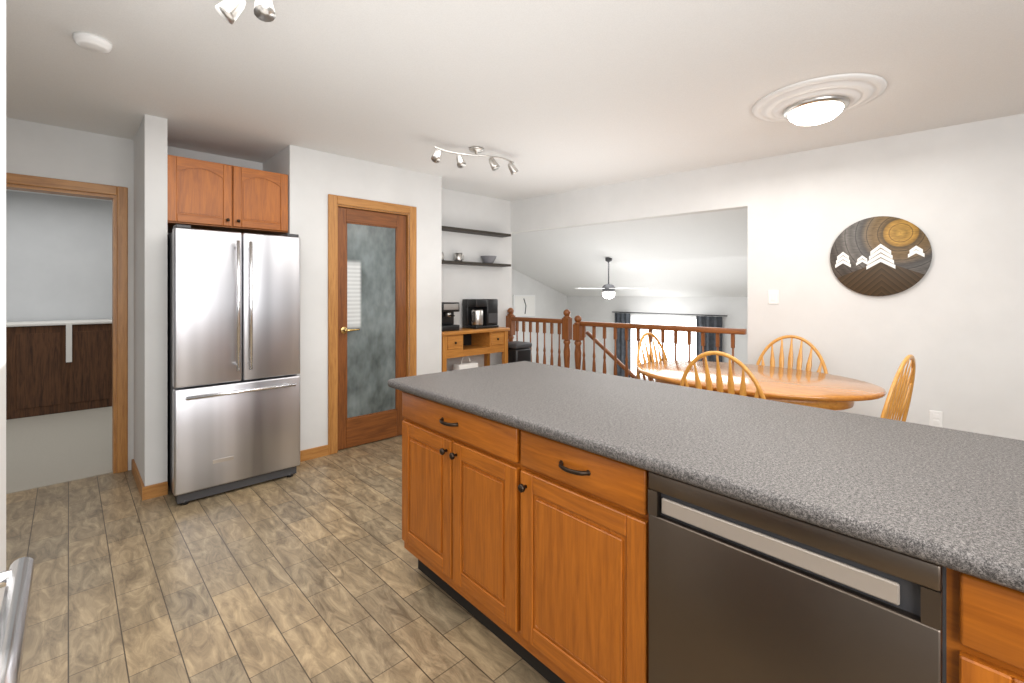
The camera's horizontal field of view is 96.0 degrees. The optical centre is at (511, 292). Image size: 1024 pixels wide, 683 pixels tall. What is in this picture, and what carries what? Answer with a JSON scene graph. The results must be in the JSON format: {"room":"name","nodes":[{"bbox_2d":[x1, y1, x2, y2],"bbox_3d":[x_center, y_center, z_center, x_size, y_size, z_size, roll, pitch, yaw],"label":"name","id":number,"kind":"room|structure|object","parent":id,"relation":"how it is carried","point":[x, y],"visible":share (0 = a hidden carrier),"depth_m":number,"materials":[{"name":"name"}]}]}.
{"room":"kitchen","nodes":[
{"label":"kitchen","id":0,"kind":"room"},
{"bbox_2d":[0,0,5,608],"bbox_3d":[-1.426,0.090,0.849,0.622,2.520,0.700,0,0,-44],"label":"wall","id":1,"kind":"structure","parent":0,"point":[2,2],"depth_m":1.24,"materials":[{"name":"paint"}]},
{"bbox_2d":[6,191,111,321],"bbox_3d":[-5.771,0.090,5.355,6.310,2.520,0.120,0,0,-44],"label":"wall","id":2,"kind":"structure","parent":0,"point":[59,248],"depth_m":5.55,"materials":[{"name":"paint"}]},
{"bbox_2d":[6,406,112,493],"bbox_3d":[-4.752,1.378,4.296,6.310,0.064,3.620,0,0,-44],"label":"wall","id":3,"kind":"structure","parent":0,"point":[50,449],"depth_m":3.99,"materials":[{"name":"white paint"}]},
{"bbox_2d":[6,319,111,419],"bbox_3d":[-5.361,0.838,5.239,1.300,1.016,0.576,0,0,-44],"label":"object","id":4,"kind":"object","parent":3,"relation":"on","point":[59,366],"visible":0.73,"depth_m":5.16,"materials":[{"name":"brown wood"}]},
{"bbox_2d":[6,117,133,469],"bbox_3d":[-4.364,0.090,2.198,3.960,2.520,0.120,0,0,-44],"label":"wall","id":5,"kind":"structure","parent":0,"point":[32,148],"depth_m":3.34,"materials":[{"name":"white paint"}]},
{"bbox_2d":[6,173,127,473],"bbox_3d":[-3.322,0.275,3.189,1.015,2.150,0.138,0,0,-44],"label":"door frame","id":6,"kind":"structure","parent":5,"relation":"attached to","point":[69,188],"depth_m":3.46,"materials":[{"name":"brown wood"}]},
{"bbox_2d":[167,146,262,234],"bbox_3d":[-2.570,0.090,3.925,0.780,2.520,0.120,0,0,-44],"label":"wall","id":7,"kind":"structure","parent":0,"point":[174,151],"depth_m":3.89,"materials":[{"name":"white paint"}]},
{"bbox_2d":[167,154,287,234],"bbox_3d":[-2.280,-0.710,3.616,0.787,0.460,0.724,0,0,-44],"label":"upper cabinet","id":8,"kind":"object","parent":7,"relation":"attached to","point":[206,195],"visible":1,"depth_m":3.36,"materials":[{"name":"brown wood"}]},
{"bbox_2d":[6,435,549,682],"bbox_3d":[0.147,1.380,0.821,8.550,0.060,8.180,0,0,-44],"label":"floor","id":9,"kind":"structure","parent":0,"point":[309,576],"depth_m":2.09,"materials":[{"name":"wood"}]},
{"bbox_2d":[0,557,34,682],"bbox_3d":[-0.776,0.885,0.201,0.761,0.930,0.805,0,0,-44],"label":"range oven","id":10,"kind":"object","parent":9,"relation":"on","point":[17,581],"visible":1,"depth_m":0.61,"materials":[{"name":"silver metal"}]},
{"bbox_2d":[134,114,166,485],"bbox_3d":[-2.648,0.090,3.357,0.120,2.520,0.830,0,0,-44],"label":"wall pillar","id":11,"kind":"structure","parent":9,"relation":"on","point":[150,140],"depth_m":3.07,"materials":[{"name":"white paint"}]},
{"bbox_2d":[167,224,299,504],"bbox_3d":[-2.154,0.459,3.472,0.760,1.782,1.050,0,0,-44],"label":"fridge","id":12,"kind":"object","parent":9,"relation":"on","point":[233,298],"visible":0.96,"depth_m":3.10,"materials":[{"name":"grey metal"}]},
{"bbox_2d":[442,327,509,371],"bbox_3d":[-0.495,0.875,5.133,0.945,0.950,0.385,0,0,-44],"label":"console","id":13,"kind":"object","parent":9,"relation":"on","point":[463,342],"visible":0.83,"depth_m":5.15,"materials":[{"name":"brown wood"}]},
{"bbox_2d":[442,302,459,331],"bbox_3d":[-0.705,0.250,4.907,0.230,0.300,0.351,0,0,-44],"label":"espresso machine","id":14,"kind":"object","parent":13,"relation":"on","point":[448,308],"visible":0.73,"depth_m":4.86,"materials":[{"name":"black plastic"}]},
{"bbox_2d":[453,356,477,369],"bbox_3d":[-0.504,0.847,5.038,0.260,0.340,0.120,0,0,-44],"label":"tote bag","id":15,"kind":"object","parent":13,"relation":"on","point":[465,365],"visible":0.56,"depth_m":4.99,"materials":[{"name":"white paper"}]},
{"bbox_2d":[462,299,498,328],"bbox_3d":[-0.372,0.235,5.297,0.371,0.330,0.250,0,0,-44],"label":"drip coffee maker","id":16,"kind":"object","parent":13,"relation":"on","point":[476,313],"visible":1,"depth_m":5.24,"materials":[{"name":"black plastic"}]},
{"bbox_2d":[508,341,531,362],"bbox_3d":[0.056,0.970,5.508,0.270,0.760,0.270,0,0,-44],"label":"trash bin","id":17,"kind":"object","parent":9,"relation":"on","point":[518,351],"visible":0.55,"depth_m":5.40,"materials":[{"name":"black plastic"}]},
{"bbox_2d":[506,308,746,380],"bbox_3d":[1.047,0.816,4.996,2.769,1.262,0.234,0,0,40],"label":"railing","id":18,"kind":"object","parent":9,"relation":"on","point":[579,327],"visible":0.38,"depth_m":5.07,"materials":[{"name":"brown wood"}]},
{"bbox_2d":[637,332,667,380],"bbox_3d":[1.340,0.845,3.799,0.547,1.015,0.508,0,0,-44],"label":"chair","id":19,"kind":"object","parent":9,"relation":"on","point":[646,333],"visible":0.23,"depth_m":3.93,"materials":[{"name":"brown wood"}]},
{"bbox_2d":[388,361,1023,682],"bbox_3d":[1.044,0.882,1.072,0.920,0.935,3.925,0,0,-42],"label":"base cabinet","id":20,"kind":"object","parent":9,"relation":"on","point":[604,528],"visible":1,"depth_m":1.20,"materials":[{"name":"brown wood"}]},
{"bbox_2d":[680,351,765,398],"bbox_3d":[1.372,0.845,2.861,0.508,1.015,0.547,0,0,-44],"label":"chair","id":21,"kind":"object","parent":9,"relation":"on","point":[719,382],"visible":0.24,"depth_m":2.70,"materials":[{"name":"brown wood"}]},
{"bbox_2d":[636,361,886,409],"bbox_3d":[1.618,0.960,3.222,1.100,0.780,1.560,0,0,-44],"label":"dining table","id":22,"kind":"object","parent":9,"relation":"on","point":[787,385],"visible":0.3,"depth_m":2.93,"materials":[{"name":"brown wood"}]},
{"bbox_2d":[756,335,827,373],"bbox_3d":[2.075,0.845,3.537,0.508,1.015,0.547,0,0,-44],"label":"chair","id":23,"kind":"object","parent":9,"relation":"on","point":[781,355],"visible":0.28,"depth_m":3.67,"materials":[{"name":"brown wood"}]},
{"bbox_2d":[880,355,915,421],"bbox_3d":[2.036,0.845,2.726,0.547,1.015,0.508,0,0,-38],"label":"chair","id":24,"kind":"object","parent":9,"relation":"on","point":[898,399],"visible":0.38,"depth_m":2.56,"materials":[{"name":"brown wood"}]},
{"bbox_2d":[263,145,441,450],"bbox_3d":[-1.520,0.090,4.442,1.450,2.520,0.830,0,0,-44],"label":"wall","id":25,"kind":"structure","parent":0,"point":[313,175],"depth_m":3.84,"materials":[{"name":"white paint"}]},
{"bbox_2d":[132,445,327,500],"bbox_3d":[1.925,1.308,3.592,9.255,0.085,3.406,0,0,15],"label":"baseboard","id":26,"kind":"structure","parent":25,"relation":"attached to","point":[159,489],"depth_m":3.16,"materials":[{"name":"brown wood"}]},
{"bbox_2d":[338,207,405,449],"bbox_3d":[-1.238,0.304,4.149,0.668,2.076,0.096,0,0,-44],"label":"door","id":27,"kind":"structure","parent":25,"relation":"in","point":[371,245],"depth_m":4.14,"materials":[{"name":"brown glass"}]},
{"bbox_2d":[328,194,416,454],"bbox_3d":[-1.268,0.263,4.180,0.850,2.175,0.138,0,0,-44],"label":"door frame","id":28,"kind":"structure","parent":25,"relation":"attached to","point":[334,201],"depth_m":3.94,"materials":[{"name":"brown wood"}]},
{"bbox_2d":[442,188,511,370],"bbox_3d":[-0.541,0.090,5.461,1.375,2.520,0.120,0,0,-44],"label":"wall","id":29,"kind":"structure","parent":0,"point":[459,209],"depth_m":5.49,"materials":[{"name":"white paint"}]},
{"bbox_2d":[442,226,510,237],"bbox_3d":[-0.500,-0.709,5.304,1.205,0.028,0.158,0,0,-44],"label":"floating shelf","id":30,"kind":"object","parent":29,"relation":"attached to","point":[444,228],"visible":0.64,"depth_m":5.30,"materials":[{"name":"brown wood"}]},
{"bbox_2d":[442,260,510,266],"bbox_3d":[-0.500,-0.339,5.304,1.205,0.028,0.158,0,0,-44],"label":"floating shelf","id":31,"kind":"object","parent":29,"relation":"attached to","point":[443,261],"visible":0.64,"depth_m":5.28,"materials":[{"name":"brown wood"}]},
{"bbox_2d":[454,253,463,260],"bbox_3d":[-0.592,-0.402,5.202,0.113,0.095,0.089,0,0,-12],"label":"cup","id":32,"kind":"object","parent":31,"relation":"on","point":[457,256],"visible":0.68,"depth_m":5.16,"materials":[{"name":"silver metal"}]},
{"bbox_2d":[481,256,496,262],"bbox_3d":[-0.280,-0.397,5.511,0.200,0.085,0.200,0,0,-44],"label":"bowl","id":33,"kind":"object","parent":31,"relation":"on","point":[486,259],"visible":0.83,"depth_m":5.45,"materials":[{"name":"grey ceramic"}]},
{"bbox_2d":[6,0,1023,201],"bbox_3d":[-1.109,-1.220,2.125,8.550,0.100,11.800,0,0,-44],"label":"ceiling","id":34,"kind":"structure","parent":0,"point":[577,94],"depth_m":2.50,"materials":[{"name":"paint"}]},
{"bbox_2d":[73,32,111,52],"bbox_3d":[-1.938,-1.151,2.132,0.136,0.038,0.136,0,0,-44],"label":"smoke detector","id":35,"kind":"object","parent":34,"relation":"attached to","point":[92,42],"visible":1,"depth_m":2.10,"materials":[{"name":"white plastic"}]},
{"bbox_2d":[215,0,275,23],"bbox_3d":[-0.978,-1.088,1.709,0.229,0.164,0.119,0,0,2],"label":"track spotlights","id":36,"kind":"object","parent":34,"relation":"attached to","point":[229,10],"visible":1,"depth_m":1.69,"materials":[{"name":"silver metal"}]},
{"bbox_2d":[431,146,517,174],"bbox_3d":[-0.281,-1.085,3.725,0.792,0.170,0.145,0,0,-28],"label":"track spotlights","id":37,"kind":"object","parent":34,"relation":"attached to","point":[436,156],"visible":1,"depth_m":3.71,"materials":[{"name":"silver metal"}]},
{"bbox_2d":[752,73,886,125],"bbox_3d":[1.837,-1.100,2.795,0.680,0.140,0.680,0,0,-44],"label":"lamp","id":38,"kind":"object","parent":34,"relation":"attached to","point":[819,100],"visible":1,"depth_m":2.67,"materials":[{"name":"white plastic"}]},
{"bbox_2d":[512,268,566,366],"bbox_3d":[-0.384,0.375,9.963,5.036,4.450,0.150,0,0,-44],"label":"wall","id":39,"kind":"structure","parent":0,"point":[549,303],"depth_m":10.90,"materials":[{"name":"paint"}]},
{"bbox_2d":[513,295,534,316],"bbox_3d":[0.287,0.289,10.470,0.696,0.490,0.046,0,0,-44],"label":"picture frame","id":40,"kind":"object","parent":39,"relation":"attached to","point":[523,305],"visible":0.97,"depth_m":10.44,"materials":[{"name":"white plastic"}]},
{"bbox_2d":[512,208,747,296],"bbox_3d":[3.251,-0.726,6.320,4.850,1.700,11.800,0,0,-44],"label":"ceiling","id":41,"kind":"structure","parent":0,"point":[701,254],"depth_m":7.85,"materials":[{"name":"paint"}]},
{"bbox_2d":[575,258,647,298],"bbox_3d":[1.676,-0.257,8.199,1.321,0.723,1.270,0,0,-44],"label":"fan","id":42,"kind":"object","parent":41,"relation":"hanging from","point":[608,290],"visible":1,"depth_m":8.09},
{"bbox_2d":[567,296,747,381],"bbox_3d":[4.944,1.175,7.950,0.150,2.850,11.800,0,0,-44],"label":"wall","id":43,"kind":"structure","parent":0,"point":[590,308],"depth_m":9.98,"materials":[{"name":"paint"}]},
{"bbox_2d":[630,314,695,379],"bbox_3d":[3.180,1.160,9.652,0.029,1.380,1.640,0,0,-44],"label":"living room window","id":44,"kind":"structure","parent":43,"relation":"in","point":[669,346],"depth_m":9.63,"materials":[{"name":"white"}]},
{"bbox_2d":[612,311,726,316],"bbox_3d":[3.154,0.430,9.558,0.024,0.023,2.540,0,0,-44],"label":"curtain rod","id":45,"kind":"object","parent":43,"relation":"attached to","point":[612,311],"visible":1,"depth_m":9.43,"materials":[{"name":"grey metal"}]},
{"bbox_2d":[615,313,629,377],"bbox_3d":[2.460,1.425,10.278,0.069,1.950,0.400,0,0,-44],"label":"curtain","id":46,"kind":"object","parent":45,"relation":"hanging from","point":[619,317],"visible":0.51,"depth_m":10.26,"materials":[{"name":"fabric"}]},
{"bbox_2d":[696,316,721,361],"bbox_3d":[3.798,1.425,8.887,0.069,1.950,0.500,0,0,-44],"label":"curtain","id":47,"kind":"object","parent":45,"relation":"hanging from","point":[701,321],"visible":0.34,"depth_m":8.87,"materials":[{"name":"fabric"}]},
{"bbox_2d":[511,113,1023,440],"bbox_3d":[2.930,0.090,3.428,8.069,2.520,0.120,0,0,41],"label":"wall","id":48,"kind":"structure","parent":0,"point":[962,185],"depth_m":3.44,"materials":[{"name":"white paint"}]},
{"bbox_2d":[768,290,778,303],"bbox_3d":[2.233,0.034,3.939,0.080,0.120,0.010,0,0,41],"label":"switch plate","id":49,"kind":"object","parent":48,"relation":"attached to","point":[773,295],"visible":1,"depth_m":3.94,"materials":[{"name":"white plastic"}]},
{"bbox_2d":[830,216,931,295],"bbox_3d":[2.758,-0.276,3.472,0.600,0.600,0.031,0,0,41],"label":"art panel","id":50,"kind":"object","parent":48,"relation":"attached to","point":[879,255],"visible":1,"depth_m":3.46,"materials":[{"name":"brown wood"}]},
{"bbox_2d":[929,410,942,427],"bbox_3d":[3.010,0.896,3.273,0.072,0.116,0.009,0,0,41],"label":"outlet plate","id":51,"kind":"object","parent":48,"relation":"attached to","point":[935,417],"visible":0.92,"depth_m":3.27,"materials":[{"name":"white plastic"}]}
]}

